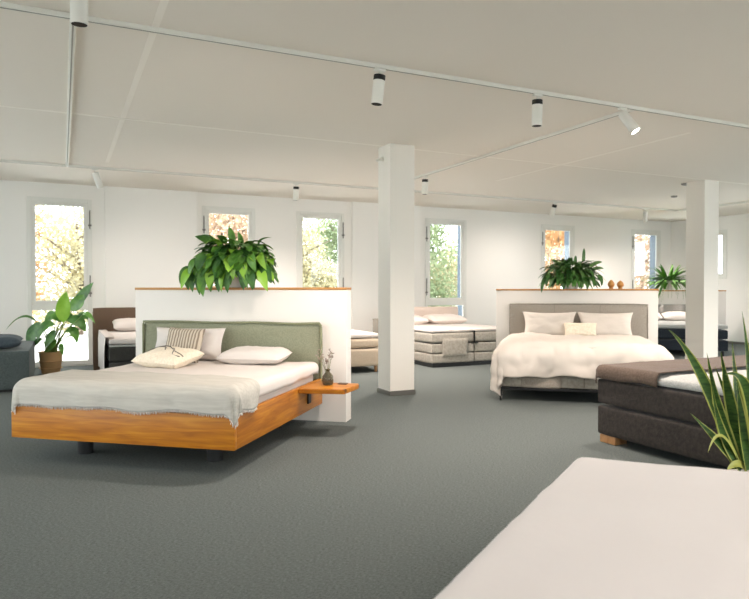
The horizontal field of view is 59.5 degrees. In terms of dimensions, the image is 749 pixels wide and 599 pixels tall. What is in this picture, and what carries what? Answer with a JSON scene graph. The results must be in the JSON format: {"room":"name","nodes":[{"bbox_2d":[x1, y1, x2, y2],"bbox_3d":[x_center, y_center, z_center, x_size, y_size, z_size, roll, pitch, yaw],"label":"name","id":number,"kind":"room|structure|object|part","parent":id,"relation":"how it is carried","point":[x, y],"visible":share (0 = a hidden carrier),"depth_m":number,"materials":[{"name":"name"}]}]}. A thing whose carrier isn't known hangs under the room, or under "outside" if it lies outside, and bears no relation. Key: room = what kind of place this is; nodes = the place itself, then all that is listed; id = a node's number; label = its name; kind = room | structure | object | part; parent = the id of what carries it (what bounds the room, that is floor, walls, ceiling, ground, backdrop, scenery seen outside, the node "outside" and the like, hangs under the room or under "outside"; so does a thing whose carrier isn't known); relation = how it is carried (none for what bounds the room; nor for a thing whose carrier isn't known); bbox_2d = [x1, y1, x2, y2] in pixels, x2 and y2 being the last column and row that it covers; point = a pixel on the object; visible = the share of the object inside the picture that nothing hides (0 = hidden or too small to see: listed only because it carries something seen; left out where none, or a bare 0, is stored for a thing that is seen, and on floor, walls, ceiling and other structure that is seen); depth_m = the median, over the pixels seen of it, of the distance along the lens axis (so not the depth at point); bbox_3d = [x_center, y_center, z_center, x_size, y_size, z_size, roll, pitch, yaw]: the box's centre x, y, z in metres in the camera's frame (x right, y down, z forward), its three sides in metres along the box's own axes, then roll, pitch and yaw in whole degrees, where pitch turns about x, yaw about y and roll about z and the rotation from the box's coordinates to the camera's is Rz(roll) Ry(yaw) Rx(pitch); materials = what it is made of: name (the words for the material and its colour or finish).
{"room":"store","nodes":[
{"label":"store","id":0,"kind":"room"},
{"bbox_2d":[37,350,62,373],"bbox_3d":[-5.220,1.013,10.567,0.384,0.353,0.384,0,1,0],"label":"basket","id":1,"kind":"object","parent":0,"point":[50,361],"depth_m":10.44,"materials":[{"name":"brown wicker"}]},
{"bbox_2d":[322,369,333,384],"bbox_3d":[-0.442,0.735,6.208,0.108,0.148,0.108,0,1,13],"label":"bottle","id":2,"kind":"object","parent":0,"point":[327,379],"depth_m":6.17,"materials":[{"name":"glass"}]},
{"bbox_2d":[0,180,670,367],"bbox_3d":[-0.380,-0.465,14.111,19.370,3.200,0.352,0,1,-25],"label":"wall","id":3,"kind":"structure","parent":0,"point":[504,248],"depth_m":14.63,"materials":[{"name":"white paint"}]},
{"bbox_2d":[26,196,92,366],"bbox_3d":[-5.580,-0.310,11.636,1.030,2.935,0.424,0,1,-25],"label":"window","id":4,"kind":"structure","parent":3,"relation":"in","point":[32,303],"depth_m":11.42,"materials":[{"name":"white paint"}]},
{"bbox_3d":[-5.516,-0.812,11.495,0.880,1.775,0.060,0,1,-26],"label":"sash","id":5,"kind":"part","parent":4,"relation":"part of","materials":[{"name":"white paint"}]},
{"bbox_2d":[104,186,197,307],"bbox_3d":[-4.101,-0.434,12.110,1.630,3.200,0.061,0,1,-25],"label":"wall panel","id":6,"kind":"object","parent":3,"relation":"attached to","point":[150,234],"depth_m":12.02,"materials":[{"name":"white paint"}]},
{"bbox_2d":[202,206,255,286],"bbox_3d":[-2.904,-0.329,12.913,1.040,2.935,0.424,0,1,-26],"label":"window","id":7,"kind":"structure","parent":3,"relation":"in","point":[206,210],"depth_m":12.73,"materials":[{"name":"white paint"}]},
{"bbox_2d":[296,211,344,286],"bbox_3d":[-1.189,-0.342,13.731,1.060,2.935,0.424,0,1,-25],"label":"window","id":8,"kind":"structure","parent":3,"relation":"in","point":[339,217],"depth_m":13.54,"materials":[{"name":"white paint"}]},
{"bbox_2d":[351,202,421,331],"bbox_3d":[0.277,-0.466,14.198,1.670,3.200,0.060,0,1,-25],"label":"trim","id":9,"kind":"structure","parent":3,"relation":"attached to","point":[364,216],"depth_m":13.95,"materials":[{"name":"white paint"}]},
{"bbox_2d":[425,218,466,323],"bbox_3d":[1.546,-0.361,15.035,1.100,2.935,0.424,0,1,-25],"label":"window","id":10,"kind":"structure","parent":3,"relation":"in","point":[460,301],"depth_m":15.04,"materials":[{"name":"white paint"}]},
{"bbox_3d":[1.609,-0.864,14.894,0.950,1.775,0.060,0,1,-25],"label":"sash","id":11,"kind":"part","parent":10,"relation":"part of","materials":[{"name":"white paint"}]},
{"bbox_2d":[541,224,574,288],"bbox_3d":[4.477,-0.383,16.433,1.065,2.935,0.424,0,1,-25],"label":"window","id":12,"kind":"structure","parent":3,"relation":"in","point":[569,231],"depth_m":16.39,"materials":[{"name":"white paint"}]},
{"bbox_2d":[631,229,660,289],"bbox_3d":[7.205,-0.402,17.734,1.080,2.935,0.424,0,1,-26],"label":"window","id":13,"kind":"structure","parent":3,"relation":"in","point":[655,235],"depth_m":17.75,"materials":[{"name":"white paint"}]},
{"bbox_2d":[0,343,745,598],"bbox_3d":[3.297,1.312,6.430,19.370,0.120,17.430,0,1,-25],"label":"floor","id":14,"kind":"structure","parent":0,"point":[395,499],"depth_m":4.23,"materials":[{"name":"carpet"}]},
{"bbox_2d":[0,341,34,391],"bbox_3d":[-5.726,0.933,9.250,1.615,0.552,1.964,0,1,-25],"label":"bed","id":15,"kind":"object","parent":14,"relation":"on","point":[17,363],"visible":0.8,"depth_m":8.65,"materials":[{"name":"grey fabric"}]},
{"bbox_2d":[0,334,23,348],"bbox_3d":[-5.146,0.568,8.795,0.750,0.197,0.449,0,1,-25],"label":"pillow","id":16,"kind":"object","parent":15,"relation":"on","point":[7,341],"visible":1,"depth_m":8.73,"materials":[{"name":"fabric"}]},
{"bbox_2d":[8,282,94,373],"bbox_3d":[-5.053,0.457,10.495,1.511,1.466,0.464,0,1,7],"label":"plant","id":17,"kind":"object","parent":14,"relation":"on","point":[50,359],"visible":0.96,"depth_m":10.43,"materials":[{"name":"green plant"}]},
{"bbox_2d":[93,307,135,369],"bbox_3d":[-3.465,0.670,10.378,1.760,1.053,2.113,0,1,-25],"label":"bed","id":18,"kind":"object","parent":14,"relation":"on","point":[120,349],"visible":0.26,"depth_m":10.26,"materials":[{"name":"brown fabric"}]},
{"bbox_2d":[98,330,113,368],"bbox_3d":[-4.128,0.796,10.038,0.140,0.566,1.850,0,1,-25],"label":"sheet","id":19,"kind":"object","parent":18,"relation":"hanging from","point":[102,334],"visible":0.91,"depth_m":9.95,"materials":[{"name":"grey fabric"}]},
{"bbox_2d":[112,318,135,330],"bbox_3d":[-3.936,0.410,10.860,0.750,0.208,0.411,0,1,-25],"label":"bed pillow","id":20,"kind":"object","parent":18,"relation":"on","point":[122,324],"visible":0.5,"depth_m":10.64,"materials":[{"name":"grey fabric"}]},
{"bbox_2d":[11,320,322,461],"bbox_3d":[-1.745,0.749,5.923,2.038,1.022,2.078,0,1,13],"label":"bed","id":21,"kind":"object","parent":14,"relation":"on","point":[274,409],"visible":0.44,"depth_m":5.07,"materials":[{"name":"brown wood"}]},
{"bbox_3d":[-2.394,1.143,5.428,0.123,0.250,0.123,0,1,13],"label":"leg","id":22,"kind":"part","parent":21,"relation":"part of","materials":[{"name":"black metal"}]},
{"bbox_3d":[-1.914,0.954,4.920,1.891,0.251,0.042,0,1,13],"label":"footboard","id":23,"kind":"part","parent":21,"relation":"part of","materials":[{"name":"brown wood"}]},
{"bbox_3d":[-1.679,0.818,5.897,1.765,0.332,1.962,0,1,13],"label":"mattress","id":24,"kind":"part","parent":21,"relation":"part of","materials":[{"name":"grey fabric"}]},
{"bbox_2d":[100,359,318,396],"bbox_3d":[-1.625,0.703,6.079,1.826,0.134,1.528,0,1,13],"label":"sheet","id":25,"kind":"object","parent":21,"relation":"on","point":[271,378],"visible":0.57,"depth_m":5.98,"materials":[{"name":"grey fabric"}]},
{"bbox_2d":[11,369,259,427],"bbox_3d":[-1.842,0.772,5.150,1.956,0.327,0.667,0,1,13],"label":"throw blanket","id":26,"kind":"object","parent":25,"relation":"on","point":[134,392],"visible":1,"depth_m":4.90,"materials":[{"name":"fabric"}]},
{"bbox_2d":[131,345,204,368],"bbox_3d":[-1.973,0.551,6.274,0.522,0.196,0.435,0,1,23],"label":"cushion","id":27,"kind":"object","parent":25,"relation":"on","point":[165,356],"visible":0.97,"depth_m":6.14,"materials":[{"name":"grey fabric"}]},
{"bbox_2d":[166,327,204,362],"bbox_3d":[-1.933,0.459,6.631,0.428,0.353,0.192,0,1,18],"label":"striped cushion","id":28,"kind":"object","parent":25,"relation":"on","point":[177,337],"visible":0.56,"depth_m":6.59,"materials":[{"name":"beige fabric"}]},
{"bbox_2d":[155,327,225,359],"bbox_3d":[-1.932,0.457,6.808,0.801,0.327,0.205,0,1,14],"label":"bed pillow","id":29,"kind":"object","parent":25,"relation":"on","point":[212,338],"visible":0.34,"depth_m":6.70,"materials":[{"name":"grey fabric"}]},
{"bbox_2d":[215,346,292,364],"bbox_3d":[-1.192,0.556,6.508,0.660,0.170,0.378,0,1,13],"label":"bed pillow","id":30,"kind":"object","parent":25,"relation":"on","point":[242,355],"visible":1,"depth_m":6.37,"materials":[{"name":"grey fabric"}]},
{"bbox_3d":[-1.264,1.146,5.188,0.123,0.250,0.123,0,1,13],"label":"leg","id":31,"kind":"part","parent":21,"relation":"part of","materials":[{"name":"black metal"}]},
{"bbox_3d":[-1.514,0.593,6.890,2.028,0.719,0.085,0,1,13],"label":"headboard","id":32,"kind":"part","parent":21,"relation":"part of","materials":[{"name":"green fabric"}]},
{"bbox_3d":[-0.780,0.942,5.686,0.042,0.251,1.978,0,1,13],"label":"rail","id":33,"kind":"part","parent":21,"relation":"part of","materials":[{"name":"brown wood"}]},
{"bbox_2d":[299,382,358,403],"bbox_3d":[-0.412,0.898,6.126,0.462,0.177,0.469,0,1,13],"label":"shelf","id":34,"kind":"object","parent":21,"relation":"attached to","point":[316,387],"visible":1,"depth_m":6.00,"materials":[{"name":"brown wood"}]},
{"bbox_2d":[315,349,333,384],"bbox_3d":[-0.471,0.636,6.200,0.170,0.345,0.118,0,1,-19],"label":"glass vase","id":35,"kind":"object","parent":34,"relation":"on","point":[327,378],"visible":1,"depth_m":6.18,"materials":[{"name":"beige"}]},
{"bbox_2d":[135,287,350,421],"bbox_3d":[-1.436,0.557,7.020,2.414,1.372,0.202,0,1,14],"label":"wall","id":36,"kind":"structure","parent":14,"relation":"on","point":[329,306],"depth_m":6.80,"materials":[{"name":"white paint"}]},
{"bbox_2d":[179,227,278,295],"bbox_3d":[-1.502,-0.403,7.014,1.034,0.749,0.826,0,1,13],"label":"potted plant","id":37,"kind":"object","parent":36,"relation":"on","point":[221,265],"visible":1,"depth_m":6.81,"materials":[{"name":"green plant"}]},
{"bbox_3d":[-1.488,-0.224,7.020,0.232,0.190,0.232,0,1,13],"label":"pot","id":38,"kind":"part","parent":37,"relation":"part of","materials":[{"name":"beige ceramic"}]},
{"bbox_2d":[351,329,377,371],"bbox_3d":[-0.750,0.853,11.397,1.163,0.647,1.962,0,1,-25],"label":"bed","id":39,"kind":"object","parent":14,"relation":"on","point":[364,348],"visible":0.18,"depth_m":10.63,"materials":[{"name":"beige fabric"}]},
{"bbox_3d":[-0.788,0.703,11.397,1.090,0.172,1.920,0,1,-25],"label":"mattress","id":40,"kind":"part","parent":39,"relation":"part of","materials":[{"name":"beige fabric"}]},
{"bbox_2d":[373,318,377,338],"bbox_3d":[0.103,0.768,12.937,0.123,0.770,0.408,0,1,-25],"label":"bed","id":41,"kind":"object","parent":14,"relation":"on","point":[375,321],"visible":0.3,"depth_m":12.97,"materials":[{"name":"grey fabric"}]},
{"bbox_2d":[377,143,415,395],"bbox_3d":[0.281,-0.380,8.522,0.378,3.200,0.378,0,1,-25],"label":"column","id":42,"kind":"structure","parent":14,"relation":"on","point":[396,170],"depth_m":8.38,"materials":[{"name":"white paint"}]},
{"bbox_2d":[414,306,495,367],"bbox_3d":[1.364,0.663,12.620,1.863,0.998,2.172,0,1,-25],"label":"bed","id":43,"kind":"object","parent":14,"relation":"on","point":[451,344],"visible":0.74,"depth_m":11.62,"materials":[{"name":"fabric"}]},
{"bbox_2d":[414,314,428,323],"bbox_3d":[0.619,0.398,13.013,0.820,0.200,0.496,0,1,-25],"label":"bed pillow","id":44,"kind":"object","parent":43,"relation":"on","point":[418,319],"visible":0.3,"depth_m":12.91,"materials":[{"name":"white fabric"}]},
{"bbox_3d":[0.980,0.648,13.572,1.737,0.998,0.118,0,1,-25],"label":"headboard","id":45,"kind":"part","parent":43,"relation":"part of","materials":[{"name":"beige fabric"}]},
{"bbox_3d":[0.951,0.652,12.355,0.883,0.197,2.014,0,1,-25],"label":"mattress","id":46,"kind":"part","parent":43,"relation":"part of","materials":[{"name":"fabric"}]},
{"bbox_2d":[423,314,466,323],"bbox_3d":[1.431,0.394,13.401,0.820,0.200,0.496,0,1,-25],"label":"bed pillow","id":47,"kind":"object","parent":43,"relation":"on","point":[433,318],"visible":0.94,"depth_m":13.22,"materials":[{"name":"white fabric"}]},
{"bbox_3d":[1.751,0.646,12.737,0.893,0.197,2.014,0,1,-25],"label":"mattress","id":48,"kind":"part","parent":43,"relation":"part of","materials":[{"name":"fabric"}]},
{"bbox_2d":[499,303,647,399],"bbox_3d":[2.756,0.644,8.781,2.029,1.144,2.175,0,1,13],"label":"upholstered bed","id":49,"kind":"object","parent":14,"relation":"on","point":[639,320],"visible":0.23,"depth_m":9.56,"materials":[{"name":"beige fabric"}]},
{"bbox_2d":[522,311,575,334],"bbox_3d":[2.583,0.378,9.690,0.783,0.395,0.247,0,1,15],"label":"bed pillow","id":50,"kind":"object","parent":49,"relation":"on","point":[547,323],"visible":0.7,"depth_m":9.62,"materials":[{"name":"beige fabric"}]},
{"bbox_3d":[2.714,1.067,8.744,1.960,0.030,2.060,0,1,13],"label":"metal frame","id":51,"kind":"part","parent":49,"relation":"part of","materials":[{"name":"black metal"}]},
{"bbox_3d":[3.023,0.506,9.790,1.979,0.900,0.085,0,1,13],"label":"headboard","id":52,"kind":"part","parent":49,"relation":"part of","materials":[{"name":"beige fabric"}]},
{"bbox_2d":[564,323,596,335],"bbox_3d":[2.964,0.452,9.435,0.460,0.231,0.194,0,1,14],"label":"cushion","id":53,"kind":"object","parent":49,"relation":"on","point":[586,329],"visible":0.75,"depth_m":9.39,"materials":[{"name":"beige fabric"}]},
{"bbox_2d":[490,332,673,397],"bbox_3d":[2.624,0.838,8.474,2.203,0.714,1.784,0,1,13],"label":"duvet","id":54,"kind":"object","parent":49,"relation":"on","point":[525,354],"visible":0.84,"depth_m":7.80,"materials":[{"name":"beige fabric"}]},
{"bbox_2d":[578,312,632,334],"bbox_3d":[3.351,0.381,9.503,0.780,0.395,0.247,0,1,13],"label":"bed pillow","id":55,"kind":"object","parent":49,"relation":"on","point":[607,323],"visible":0.75,"depth_m":9.43,"materials":[{"name":"beige fabric"}]},
{"bbox_2d":[496,289,658,346],"bbox_3d":[3.031,0.519,9.935,2.335,1.360,0.212,0,1,13],"label":"wall","id":56,"kind":"structure","parent":14,"relation":"on","point":[504,297],"depth_m":9.83,"materials":[{"name":"white paint"}]},
{"bbox_2d":[538,249,605,292],"bbox_3d":[2.985,-0.436,9.918,0.987,0.670,0.760,0,1,13],"label":"potted fern","id":57,"kind":"object","parent":56,"relation":"on","point":[567,277],"visible":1,"depth_m":9.79,"materials":[{"name":"green plant"}]},
{"bbox_2d":[565,283,577,288],"bbox_3d":[2.984,-0.246,9.935,0.242,0.170,0.242,0,1,13],"label":"pot","id":58,"kind":"object","parent":57,"relation":"on","point":[570,286],"depth_m":9.85,"materials":[{"name":"beige ceramic"}]},
{"bbox_2d":[608,280,614,288],"bbox_3d":[3.533,-0.228,9.783,0.100,0.139,0.100,0,1,14],"label":"egg","id":59,"kind":"object","parent":56,"relation":"on","point":[611,283],"visible":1,"depth_m":9.75,"materials":[{"name":"brown wood"}]},
{"bbox_2d":[617,280,623,288],"bbox_3d":[3.660,-0.222,9.752,0.100,0.127,0.100,0,1,14],"label":"egg","id":60,"kind":"object","parent":56,"relation":"on","point":[620,284],"visible":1,"depth_m":9.72,"materials":[{"name":"brown wood"}]},
{"bbox_2d":[598,367,746,469],"bbox_3d":[3.433,0.940,5.337,2.216,0.658,2.167,0,1,-26],"label":"bed","id":61,"kind":"object","parent":14,"relation":"on","point":[660,418],"visible":0.59,"depth_m":5.22,"materials":[{"name":"brown fabric"}]},
{"bbox_2d":[595,355,745,387],"bbox_3d":[3.109,0.657,6.015,2.254,0.175,0.710,0,1,-25],"label":"throw","id":62,"kind":"object","parent":61,"relation":"on","point":[644,372],"visible":0.84,"depth_m":5.65,"materials":[{"name":"brown fabric"}]},
{"bbox_2d":[658,290,725,339],"bbox_3d":[6.728,0.447,15.494,2.838,1.335,0.212,0,1,13],"label":"wall","id":63,"kind":"structure","parent":14,"relation":"on","point":[667,296],"depth_m":15.28,"materials":[{"name":"white paint"}]},
{"bbox_2d":[643,264,685,301],"bbox_3d":[6.923,-0.380,15.421,1.292,0.943,1.031,0,1,13],"label":"potted fern","id":64,"kind":"object","parent":63,"relation":"on","point":[669,282],"visible":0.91,"depth_m":15.29,"materials":[{"name":"green plant"}]},
{"bbox_2d":[663,281,673,289],"bbox_3d":[6.927,-0.330,15.435,0.332,0.220,0.332,0,1,13],"label":"pot","id":65,"kind":"object","parent":64,"relation":"on","point":[669,287],"depth_m":15.30,"materials":[{"name":"beige ceramic"}]},
{"bbox_2d":[658,304,727,355],"bbox_3d":[6.444,0.629,14.375,1.970,1.005,2.096,0,1,13],"label":"bed","id":66,"kind":"object","parent":14,"relation":"on","point":[666,339],"visible":0.23,"depth_m":13.41,"materials":[{"name":"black fabric"}]},
{"bbox_3d":[6.675,0.567,15.339,1.969,0.910,0.110,0,1,13],"label":"headboard","id":67,"kind":"part","parent":66,"relation":"part of","materials":[{"name":"grey fabric"}]},
{"bbox_2d":[661,311,685,320],"bbox_3d":[7.015,0.379,14.910,0.860,0.215,0.433,0,1,13],"label":"bed pillow","id":68,"kind":"object","parent":66,"relation":"on","point":[673,315],"visible":0.54,"depth_m":14.79,"materials":[{"name":"white fabric"}]},
{"bbox_2d":[685,180,718,358],"bbox_3d":[5.640,-0.422,11.283,0.388,3.200,0.388,0,1,-26],"label":"column","id":69,"kind":"structure","parent":14,"relation":"on","point":[702,196],"depth_m":11.15,"materials":[{"name":"white paint"}]},
{"bbox_2d":[668,313,748,471],"bbox_3d":[2.122,0.676,3.916,0.866,1.229,0.356,-1,1,-42],"label":"snake plant","id":70,"kind":"object","parent":14,"relation":"on","point":[732,425],"visible":0.86,"depth_m":3.93,"materials":[{"name":"green plant"}]},
{"bbox_3d":[1.265,1.030,1.613,1.748,0.592,1.987,0,1,27],"label":"bed","id":71,"kind":"object","parent":14,"relation":"on","visible":0},
{"bbox_2d":[434,457,748,598],"bbox_3d":[1.279,0.815,1.752,2.001,0.208,2.210,0,1,27],"label":"mattress","id":72,"kind":"object","parent":71,"relation":"on","point":[604,528],"visible":1,"depth_m":1.93,"materials":[{"name":"white fabric"}]},
{"bbox_2d":[0,0,748,221],"bbox_3d":[3.297,-2.047,6.378,19.370,0.200,17.430,0,1,-25],"label":"ceiling","id":73,"kind":"structure","parent":0,"point":[689,57],"depth_m":6.28,"materials":[{"name":"white paint"}]},
{"bbox_2d":[66,24,75,165],"bbox_3d":[-3.284,-1.939,7.041,0.044,0.035,5.800,0,1,-25],"label":"ceiling track","id":74,"kind":"object","parent":73,"relation":"attached to","point":[72,29],"visible":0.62,"depth_m":5.75,"materials":[{"name":"white metal"}]},
{"bbox_2d":[105,0,168,162],"bbox_3d":[-0.810,-1.901,3.075,0.061,0.013,14.300,0,1,-26],"label":"trim","id":75,"kind":"structure","parent":73,"relation":"attached to","point":[163,4],"depth_m":5.50,"materials":[{"name":"white paint"}]},
{"bbox_2d":[0,159,677,210],"bbox_3d":[-0.328,-2.010,11.691,16.300,0.035,0.055,0,1,-26],"label":"ceiling track","id":76,"kind":"object","parent":73,"relation":"attached to","point":[1,160],"visible":1,"depth_m":11.07,"materials":[{"name":"white metal"}]},
{"bbox_2d":[91,168,103,188],"bbox_3d":[-4.178,-1.819,9.886,0.096,0.290,0.187,0,1,30],"label":"track spotlight","id":77,"kind":"object","parent":76,"relation":"attached to","point":[96,176],"visible":1,"depth_m":9.85,"materials":[{"name":"white metal"}]},
{"bbox_2d":[293,183,298,200],"bbox_3d":[-1.344,-1.837,11.222,0.100,0.295,0.120,0,1,-26],"label":"track spotlight","id":78,"kind":"object","parent":76,"relation":"attached to","point":[295,188],"visible":1,"depth_m":11.19,"materials":[{"name":"white metal"}]},
{"bbox_2d":[550,202,556,215],"bbox_3d":[3.733,-1.879,13.688,0.108,0.287,0.192,0,1,-25],"label":"track spotlight","id":79,"kind":"object","parent":76,"relation":"attached to","point":[553,209],"visible":1,"depth_m":13.64,"materials":[{"name":"white metal"}]},
{"bbox_2d":[643,209,647,221],"bbox_3d":[6.111,-1.892,14.790,0.096,0.295,0.159,0,1,22],"label":"track spotlight","id":80,"kind":"object","parent":76,"relation":"attached to","point":[645,213],"visible":1,"depth_m":14.76,"materials":[{"name":"white metal"}]},
{"bbox_2d":[0,1,748,128],"bbox_3d":[2.191,-1.930,6.412,16.300,0.035,0.044,0,1,-25],"label":"ceiling track","id":81,"kind":"object","parent":73,"relation":"attached to","point":[3,5],"visible":1,"depth_m":5.19,"materials":[{"name":"white metal"}]},
{"bbox_2d":[371,68,385,105],"bbox_3d":[0.031,-1.749,5.389,0.121,0.295,0.106,0,1,-25],"label":"track spotlight","id":82,"kind":"object","parent":81,"relation":"attached to","point":[379,79],"visible":1,"depth_m":5.35,"materials":[{"name":"white metal"}]},
{"bbox_2d":[531,93,542,126],"bbox_3d":[1.512,-1.760,6.095,0.100,0.293,0.104,0,1,-25],"label":"track spotlight","id":83,"kind":"object","parent":81,"relation":"attached to","point":[537,104],"visible":1,"depth_m":6.06,"materials":[{"name":"white metal"}]},
{"bbox_2d":[618,107,639,134],"bbox_3d":[2.533,-1.774,6.512,0.208,0.278,0.102,1,1,37],"label":"track spotlight","id":84,"kind":"object","parent":81,"relation":"attached to","point":[625,117],"visible":1,"depth_m":6.48,"materials":[{"name":"white metal"}]},
{"bbox_2d":[0,105,748,184],"bbox_3d":[1.902,-1.995,9.304,18.670,0.013,0.060,0,1,-25],"label":"trim","id":85,"kind":"structure","parent":73,"relation":"attached to","point":[0,105],"depth_m":8.01,"materials":[{"name":"white paint"}]},
{"bbox_2d":[414,109,634,179],"bbox_3d":[1.382,-1.973,9.267,0.041,0.035,5.800,0,1,-25],"label":"ceiling track","id":86,"kind":"object","parent":73,"relation":"attached to","point":[616,114],"visible":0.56,"depth_m":8.07,"materials":[{"name":"white metal"}]},
{"bbox_2d":[422,176,427,194],"bbox_3d":[0.805,-1.827,10.479,0.100,0.294,0.108,0,1,-26],"label":"track spotlight","id":87,"kind":"object","parent":86,"relation":"attached to","point":[424,181],"visible":1,"depth_m":10.44,"materials":[{"name":"white metal"}]},
{"bbox_2d":[496,132,689,180],"bbox_3d":[2.895,-1.997,9.440,0.060,0.013,3.800,0,1,-25],"label":"trim","id":88,"kind":"structure","parent":73,"relation":"attached to","point":[687,132],"depth_m":8.96,"materials":[{"name":"white paint"}]},
{"bbox_2d":[679,201,748,210],"bbox_3d":[8.507,-2.017,12.169,0.042,0.035,6.695,0,1,-25],"label":"ceiling track","id":89,"kind":"object","parent":73,"relation":"attached to","point":[742,201],"visible":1,"depth_m":14.00,"materials":[{"name":"white metal"}]},
{"bbox_3d":[-0.325,-1.845,0.839,0.040,0.035,7.845,0,1,-25],"label":"ceiling track","id":90,"kind":"object","parent":73,"relation":"attached to","visible":0},
{"bbox_2d":[70,0,87,26],"bbox_3d":[-1.695,-1.724,3.759,0.100,0.294,0.107,0,1,-25],"label":"track spotlight","id":91,"kind":"object","parent":90,"relation":"attached to","point":[78,9],"visible":1,"depth_m":3.73,"materials":[{"name":"white metal"}]},
{"bbox_2d":[671,213,748,342],"bbox_3d":[8.867,-0.506,16.816,0.350,3.200,2.730,0,1,-25],"label":"wall","id":92,"kind":"structure","parent":0,"point":[736,285],"depth_m":16.28,"materials":[{"name":"white paint"}]},
{"bbox_2d":[718,229,726,278],"bbox_3d":[8.791,-1.146,16.972,0.424,1.245,1.005,0,1,-26],"label":"window","id":93,"kind":"structure","parent":92,"relation":"in","point":[723,233],"depth_m":16.49,"materials":[{"name":"white paint"}]},
{"bbox_3d":[8.657,-1.147,16.908,0.060,1.090,0.855,0,1,-25],"label":"sash","id":94,"kind":"part","parent":93,"relation":"part of","materials":[{"name":"white paint"}]},
{"bbox_3d":[12.543,-0.389,9.109,0.350,3.200,14.350,0,1,-25],"label":"wall","id":95,"kind":"structure","parent":0,"visible":0},
{"bbox_2d":[728,341,748,344],"bbox_3d":[11.716,1.161,10.444,0.015,0.060,16.730,0,1,-25],"label":"baseboard","id":96,"kind":"structure","parent":95,"relation":"attached to","point":[729,342],"depth_m":16.21,"materials":[{"name":"grey metal"}]},
{"label":"outside","id":97,"kind":"structure","parent":0,"visible":0},
{"bbox_2d":[32,305,455,361],"bbox_3d":[-15.535,0.888,44.200,130.000,0.180,66.870,0,1,-25],"label":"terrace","id":98,"kind":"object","parent":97,"point":[73,350],"depth_m":16.91,"materials":[{"name":"white"}]},
{"bbox_2d":[32,205,52,322],"bbox_3d":[-10.393,-1.180,18.084,3.312,4.766,3.286,0,1,0],"label":"autumn tree","id":99,"kind":"object","parent":98,"relation":"on","point":[38,218],"visible":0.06,"depth_m":18.22,"materials":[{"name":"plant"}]},
{"bbox_2d":[32,205,87,334],"bbox_3d":[-9.643,-1.379,21.441,4.945,5.061,4.987,0,1,-25],"label":"autumn tree","id":100,"kind":"object","parent":98,"relation":"on","point":[73,239],"visible":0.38,"depth_m":20.49,"materials":[{"name":"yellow plant"}]},
{"bbox_2d":[209,213,247,286],"bbox_3d":[-4.740,-1.794,21.225,4.230,5.894,5.080,0,1,-16],"label":"autumn tree","id":101,"kind":"object","parent":98,"relation":"on","point":[221,222],"visible":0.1,"depth_m":19.99,"materials":[{"name":"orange plant"}]},
{"bbox_2d":[236,218,336,286],"bbox_3d":[-2.700,-0.994,21.919,3.955,4.280,3.659,0,1,-25],"label":"autumn tree","id":102,"kind":"object","parent":98,"relation":"on","point":[311,276],"visible":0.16,"depth_m":21.43,"materials":[{"name":"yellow plant"}]},
{"bbox_2d":[302,218,336,286],"bbox_3d":[-1.091,-1.646,25.950,4.884,5.456,4.789,0,1,-22],"label":"autumn tree","id":103,"kind":"object","parent":98,"relation":"on","point":[330,233],"visible":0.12,"depth_m":25.07,"materials":[{"name":"green plant"}]},
{"bbox_2d":[428,224,456,306],"bbox_3d":[1.688,-2.221,25.071,3.985,6.629,4.195,0,1,-22],"label":"autumn tree","id":104,"kind":"object","parent":98,"relation":"on","point":[435,237],"visible":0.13,"depth_m":24.63,"materials":[{"name":"green plant"}]},
{"bbox_2d":[430,239,456,306],"bbox_3d":[3.186,-0.849,27.968,4.875,3.809,4.757,-1,1,-34],"label":"autumn tree","id":105,"kind":"object","parent":98,"relation":"on","point":[455,243],"visible":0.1,"depth_m":27.09,"materials":[{"name":"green plant"}]},
{"bbox_2d":[545,230,563,288],"bbox_3d":[7.424,-1.817,26.937,4.408,5.767,4.677,0,1,-25],"label":"autumn tree","id":106,"kind":"object","parent":98,"relation":"on","point":[555,245],"visible":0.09,"depth_m":25.83,"materials":[{"name":"orange plant"}]},
{"bbox_2d":[635,235,649,288],"bbox_3d":[12.280,-1.556,29.488,4.470,5.167,5.057,-1,1,-40],"label":"autumn tree","id":107,"kind":"object","parent":98,"relation":"on","point":[643,264],"visible":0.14,"depth_m":29.07,"materials":[{"name":"orange plant"}]}
]}

